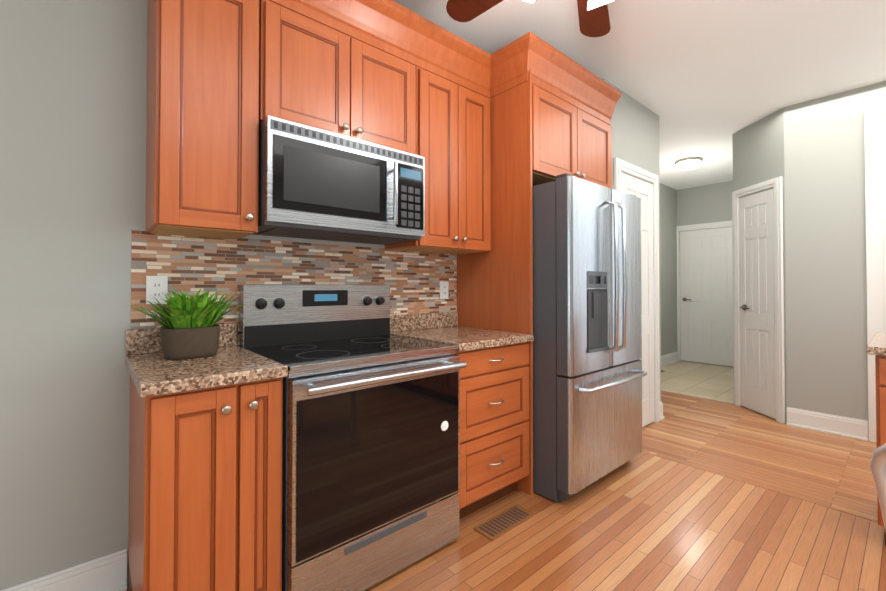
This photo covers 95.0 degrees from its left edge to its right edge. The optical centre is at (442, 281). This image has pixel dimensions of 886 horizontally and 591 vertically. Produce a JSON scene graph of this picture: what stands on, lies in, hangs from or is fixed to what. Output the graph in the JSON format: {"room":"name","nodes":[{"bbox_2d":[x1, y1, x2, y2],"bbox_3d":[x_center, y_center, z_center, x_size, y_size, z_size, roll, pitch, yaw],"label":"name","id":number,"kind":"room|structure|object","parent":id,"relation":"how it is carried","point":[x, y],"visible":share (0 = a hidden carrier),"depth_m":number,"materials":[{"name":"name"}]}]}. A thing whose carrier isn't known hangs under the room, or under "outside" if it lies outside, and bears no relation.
{"room":"kitchen","nodes":[
{"label":"kitchen","id":0,"kind":"room"},
{"bbox_2d":[0,0,384,590],"bbox_3d":[-1.446,-0.166,1.517,5.958,2.740,0.100,1,-1,-41],"label":"wall","id":1,"kind":"structure","parent":0,"point":[73,99],"depth_m":1.50,"materials":[{"name":"grey paint"}]},
{"bbox_2d":[1,549,126,590],"bbox_3d":[-2.440,1.117,0.553,3.176,0.150,0.028,1,-1,-41],"label":"baseboard","id":2,"kind":"structure","parent":1,"relation":"attached to","point":[107,572],"depth_m":1.52,"materials":[{"name":"white wood"}]},
{"bbox_2d":[145,0,258,238],"bbox_3d":[-0.963,-0.714,1.635,0.345,1.040,0.361,1,-1,-41],"label":"upper cabinet","id":3,"kind":"object","parent":1,"relation":"attached to","point":[202,145],"visible":1,"depth_m":1.52,"materials":[{"name":"brown wood"}]},
{"bbox_2d":[131,230,456,346],"bbox_3d":[-0.577,0.068,2.199,1.770,0.530,0.002,1,-1,-41],"label":"tile backsplash","id":4,"kind":"structure","parent":1,"relation":"attached to","point":[190,266],"depth_m":1.98,"materials":[{"name":"tile"}]},
{"bbox_2d":[146,276,167,303],"bbox_3d":[-1.178,0.036,1.672,0.072,0.116,0.007,1,-1,-41],"label":"electrical outlet","id":5,"kind":"object","parent":4,"relation":"attached to","point":[157,287],"visible":1,"depth_m":1.67,"materials":[{"name":"white plastic"}]},
{"bbox_2d":[440,281,447,298],"bbox_3d":[0.009,0.060,2.699,0.072,0.116,0.007,1,-1,-41],"label":"electrical outlet","id":6,"kind":"object","parent":4,"relation":"attached to","point":[443,289],"visible":1,"depth_m":2.69,"materials":[{"name":"white plastic"}]},
{"bbox_2d":[259,0,415,154],"bbox_3d":[-0.530,-0.940,2.013,0.788,0.578,0.361,1,-1,-41],"label":"upper cabinet","id":7,"kind":"object","parent":1,"relation":"attached to","point":[315,74],"visible":0.77,"depth_m":1.85,"materials":[{"name":"brown wood"}]},
{"bbox_2d":[252,115,424,244],"bbox_3d":[-0.501,-0.431,1.973,0.784,0.430,0.449,1,-1,-41],"label":"over-the-range microwave","id":8,"kind":"object","parent":7,"relation":"attached to","point":[316,183],"visible":1,"depth_m":1.79,"materials":[{"name":"grey metal"}]},
{"bbox_2d":[385,66,490,254],"bbox_3d":[-0.009,-0.704,2.461,0.578,1.040,0.361,1,-1,-41],"label":"upper cabinet","id":9,"kind":"object","parent":1,"relation":"attached to","point":[453,134],"visible":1,"depth_m":2.33,"materials":[{"name":"brown wood"}]},
{"bbox_2d":[269,0,621,124],"bbox_3d":[0.045,-1.262,2.194,2.872,0.210,0.409,0,-1,-31],"label":"crown molding","id":10,"kind":"structure","parent":1,"relation":"attached to","point":[394,28],"depth_m":2.30,"materials":[{"name":"brown wood"}]},
{"bbox_2d":[532,84,611,188],"bbox_3d":[0.686,-0.926,2.873,0.959,0.585,0.651,1,-1,-41],"label":"upper cabinet","id":11,"kind":"object","parent":1,"relation":"attached to","point":[568,138],"visible":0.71,"depth_m":2.59,"materials":[{"name":"brown wood"}]},
{"bbox_2d":[126,449,885,590],"bbox_3d":[0.153,1.206,-0.225,6.120,0.050,4.600,1,-1,-41],"label":"floor","id":12,"kind":"structure","parent":0,"point":[644,520],"depth_m":1.86,"materials":[{"name":"brown wood"}]},
{"bbox_2d":[128,375,282,590],"bbox_3d":[-0.885,0.766,1.491,0.390,0.875,0.651,1,-1,-41],"label":"base cabinet","id":13,"kind":"object","parent":12,"relation":"on","point":[205,489],"visible":0.94,"depth_m":1.26,"materials":[{"name":"brown wood"}]},
{"bbox_2d":[125,324,287,396],"bbox_3d":[-0.892,0.258,1.495,0.405,0.137,0.646,1,-1,-41],"label":"countertop","id":14,"kind":"structure","parent":13,"relation":"on","point":[153,370],"depth_m":1.37,"materials":[{"name":"stone"}]},
{"bbox_2d":[125,288,242,359],"bbox_3d":[-0.955,0.159,1.559,0.435,0.262,0.391,1,-1,-41],"label":"plant","id":15,"kind":"object","parent":14,"relation":"on","point":[190,329],"visible":1,"depth_m":1.51,"materials":[{"name":"green plant"}]},
{"bbox_2d":[240,285,466,590],"bbox_3d":[-0.402,0.614,1.845,0.786,1.190,0.716,1,-1,-41],"label":"range","id":16,"kind":"object","parent":12,"relation":"on","point":[371,457],"visible":0.94,"depth_m":1.63,"materials":[{"name":"silver metal"}]},
{"bbox_2d":[453,342,528,518],"bbox_3d":[0.086,0.777,2.331,0.578,0.875,0.652,1,-1,-41],"label":"base cabinet","id":17,"kind":"object","parent":12,"relation":"on","point":[494,424],"visible":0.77,"depth_m":2.10,"materials":[{"name":"brown wood"}]},
{"bbox_2d":[390,311,533,351],"bbox_3d":[0.084,0.270,2.340,0.577,0.137,0.646,1,-1,-41],"label":"countertop","id":18,"kind":"structure","parent":17,"relation":"on","point":[442,327],"depth_m":2.38,"materials":[{"name":"stone"}]},
{"bbox_2d":[457,68,532,495],"bbox_3d":[0.304,-0.002,2.551,0.020,2.440,0.620,1,-1,-41],"label":"end panel","id":19,"kind":"object","parent":12,"relation":"on","point":[495,288],"visible":0.5,"depth_m":2.44,"materials":[{"name":"brown wood"}]},
{"bbox_2d":[473,504,535,540],"bbox_3d":[0.314,1.207,2.041,0.330,0.007,0.125,1,-1,-41],"label":"floor vent","id":20,"kind":"object","parent":12,"relation":"in","point":[502,523],"visible":1,"depth_m":2.02,"materials":[{"name":"brown wood"}]},
{"bbox_2d":[532,173,646,501],"bbox_3d":[0.760,0.322,2.715,0.870,1.795,0.908,1,-1,-41],"label":"fridge","id":21,"kind":"object","parent":12,"relation":"on","point":[588,373],"visible":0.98,"depth_m":2.29,"materials":[{"name":"grey metal"}]},
{"bbox_2d":[869,443,885,530],"bbox_3d":[1.204,0.765,0.712,0.487,0.856,0.452,0,-1,21],"label":"chair","id":22,"kind":"object","parent":12,"relation":"on","point":[877,465],"visible":1,"depth_m":0.98,"materials":[{"name":"silver metal"}]},
{"bbox_2d":[602,78,660,421],"bbox_3d":[1.234,-0.137,3.752,1.022,2.740,1.070,1,-1,-41],"label":"wall block","id":23,"kind":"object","parent":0,"point":[634,124],"visible":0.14,"depth_m":3.39,"materials":[{"name":"grey paint"}]},
{"bbox_2d":[614,157,659,426],"bbox_3d":[1.630,0.141,3.338,0.786,2.173,0.064,1,-1,-41],"label":"door","id":24,"kind":"structure","parent":23,"relation":"attached to","point":[639,182],"depth_m":3.48,"materials":[{"name":"white wood"}]},
{"bbox_2d":[660,401,664,419],"bbox_3d":[1.950,1.157,3.627,0.080,0.150,0.028,1,-1,-41],"label":"baseboard","id":25,"kind":"structure","parent":23,"relation":"attached to","point":[661,412],"depth_m":3.63,"materials":[{"name":"white wood"}]},
{"bbox_2d":[393,0,885,189],"bbox_3d":[1.499,-1.588,1.374,10.400,0.100,5.400,1,-1,-41],"label":"ceiling","id":26,"kind":"structure","parent":0,"point":[705,80],"depth_m":2.69,"materials":[{"name":"white paint"}]},
{"bbox_2d":[446,0,613,36],"bbox_3d":[0.492,-1.340,1.537,1.273,0.390,1.260,1,-1,-41],"label":"ceiling fan","id":27,"kind":"object","parent":26,"relation":"hanging from","point":[594,18],"visible":1,"depth_m":1.94,"materials":[{"name":"brown wood"}]},
{"bbox_2d":[675,157,702,170],"bbox_3d":[3.037,-1.427,5.019,0.300,0.124,0.300,1,-1,-41],"label":"hall light","id":28,"kind":"object","parent":26,"relation":"attached to","point":[689,163],"visible":1,"depth_m":4.93,"materials":[{"name":"white glass"}]},
{"bbox_2d":[660,183,676,355],"bbox_3d":[2.558,-0.113,5.539,3.320,2.740,0.100,1,-1,-41],"label":"wall","id":29,"kind":"structure","parent":0,"point":[668,251],"depth_m":6.28,"materials":[{"name":"grey paint"}]},
{"bbox_2d":[661,351,679,366],"bbox_3d":[2.563,1.181,5.441,3.180,0.150,0.028,1,-1,-41],"label":"baseboard","id":30,"kind":"structure","parent":29,"relation":"attached to","point":[669,358],"depth_m":6.23,"materials":[{"name":"white wood"}]},
{"bbox_2d":[661,361,733,403],"bbox_3d":[3.582,1.276,5.118,2.300,0.050,2.050,1,-1,-41],"label":"floor","id":31,"kind":"structure","parent":0,"point":[709,381],"depth_m":5.11,"materials":[{"name":"beige tile"}]},
{"bbox_2d":[677,181,732,366],"bbox_3d":[4.260,-0.107,6.034,0.100,2.740,1.380,1,-1,-41],"label":"wall","id":32,"kind":"structure","parent":0,"point":[710,203],"depth_m":6.24,"materials":[{"name":"grey paint"}]},
{"bbox_2d":[676,221,733,366],"bbox_3d":[4.019,0.189,6.179,0.064,2.153,0.946,1,-1,-41],"label":"door","id":33,"kind":"structure","parent":32,"relation":"attached to","point":[705,295],"depth_m":6.21,"materials":[{"name":"white wood"}]},
{"bbox_2d":[642,390,876,514],"bbox_3d":[3.007,1.243,2.590,1.880,0.050,5.120,1,-1,-41],"label":"floor","id":34,"kind":"structure","parent":0,"point":[735,439],"depth_m":2.97,"materials":[{"name":"brown wood"}]},
{"bbox_2d":[655,452,877,521],"bbox_3d":[2.744,1.203,1.457,0.090,0.002,3.750,1,-1,-41],"label":"threshold strip","id":35,"kind":"object","parent":34,"relation":"on","point":[830,504],"depth_m":2.38,"materials":[{"name":"brown wood"}]},
{"bbox_2d":[875,356,885,544],"bbox_3d":[2.352,0.771,1.823,0.602,0.875,0.530,1,-1,-41],"label":"base cabinet","id":36,"kind":"object","parent":34,"relation":"on","point":[880,361],"depth_m":1.82,"materials":[{"name":"brown wood"}]},
{"bbox_2d":[867,332,885,355],"bbox_3d":[2.903,0.307,1.370,0.871,0.037,1.995,1,-1,-41],"label":"countertop","id":37,"kind":"structure","parent":36,"relation":"on","point":[877,346],"depth_m":1.86,"materials":[{"name":"beige stone"}]},
{"bbox_2d":[732,107,786,423],"bbox_3d":[2.993,-0.136,3.813,0.076,2.740,0.617,0,-1,0],"label":"wall","id":38,"kind":"structure","parent":0,"point":[758,151],"depth_m":3.74,"materials":[{"name":"grey paint"}]},
{"bbox_2d":[732,176,784,423],"bbox_3d":[2.942,0.163,3.809,0.393,2.143,0.456,1,-1,-41],"label":"door","id":39,"kind":"structure","parent":38,"relation":"attached to","point":[758,306],"depth_m":3.78,"materials":[{"name":"white wood"}]},
{"bbox_2d":[784,81,885,437],"bbox_3d":[4.099,-0.156,2.264,0.100,2.740,3.370,1,-1,-41],"label":"wall","id":40,"kind":"structure","parent":0,"point":[825,265],"depth_m":3.30,"materials":[{"name":"grey paint"}]},
{"bbox_2d":[787,407,868,440],"bbox_3d":[3.104,1.153,3.295,0.028,0.150,0.483,1,-1,-41],"label":"baseboard","id":41,"kind":"structure","parent":40,"relation":"attached to","point":[834,424],"depth_m":3.28,"materials":[{"name":"white wood"}]},
{"bbox_2d":[864,104,885,442],"bbox_3d":[3.927,-0.065,2.362,0.024,2.560,2.025,1,-1,-41],"label":"door frame","id":42,"kind":"structure","parent":40,"relation":"in","point":[875,155],"depth_m":3.09,"materials":[{"name":"white wood"}]}
]}

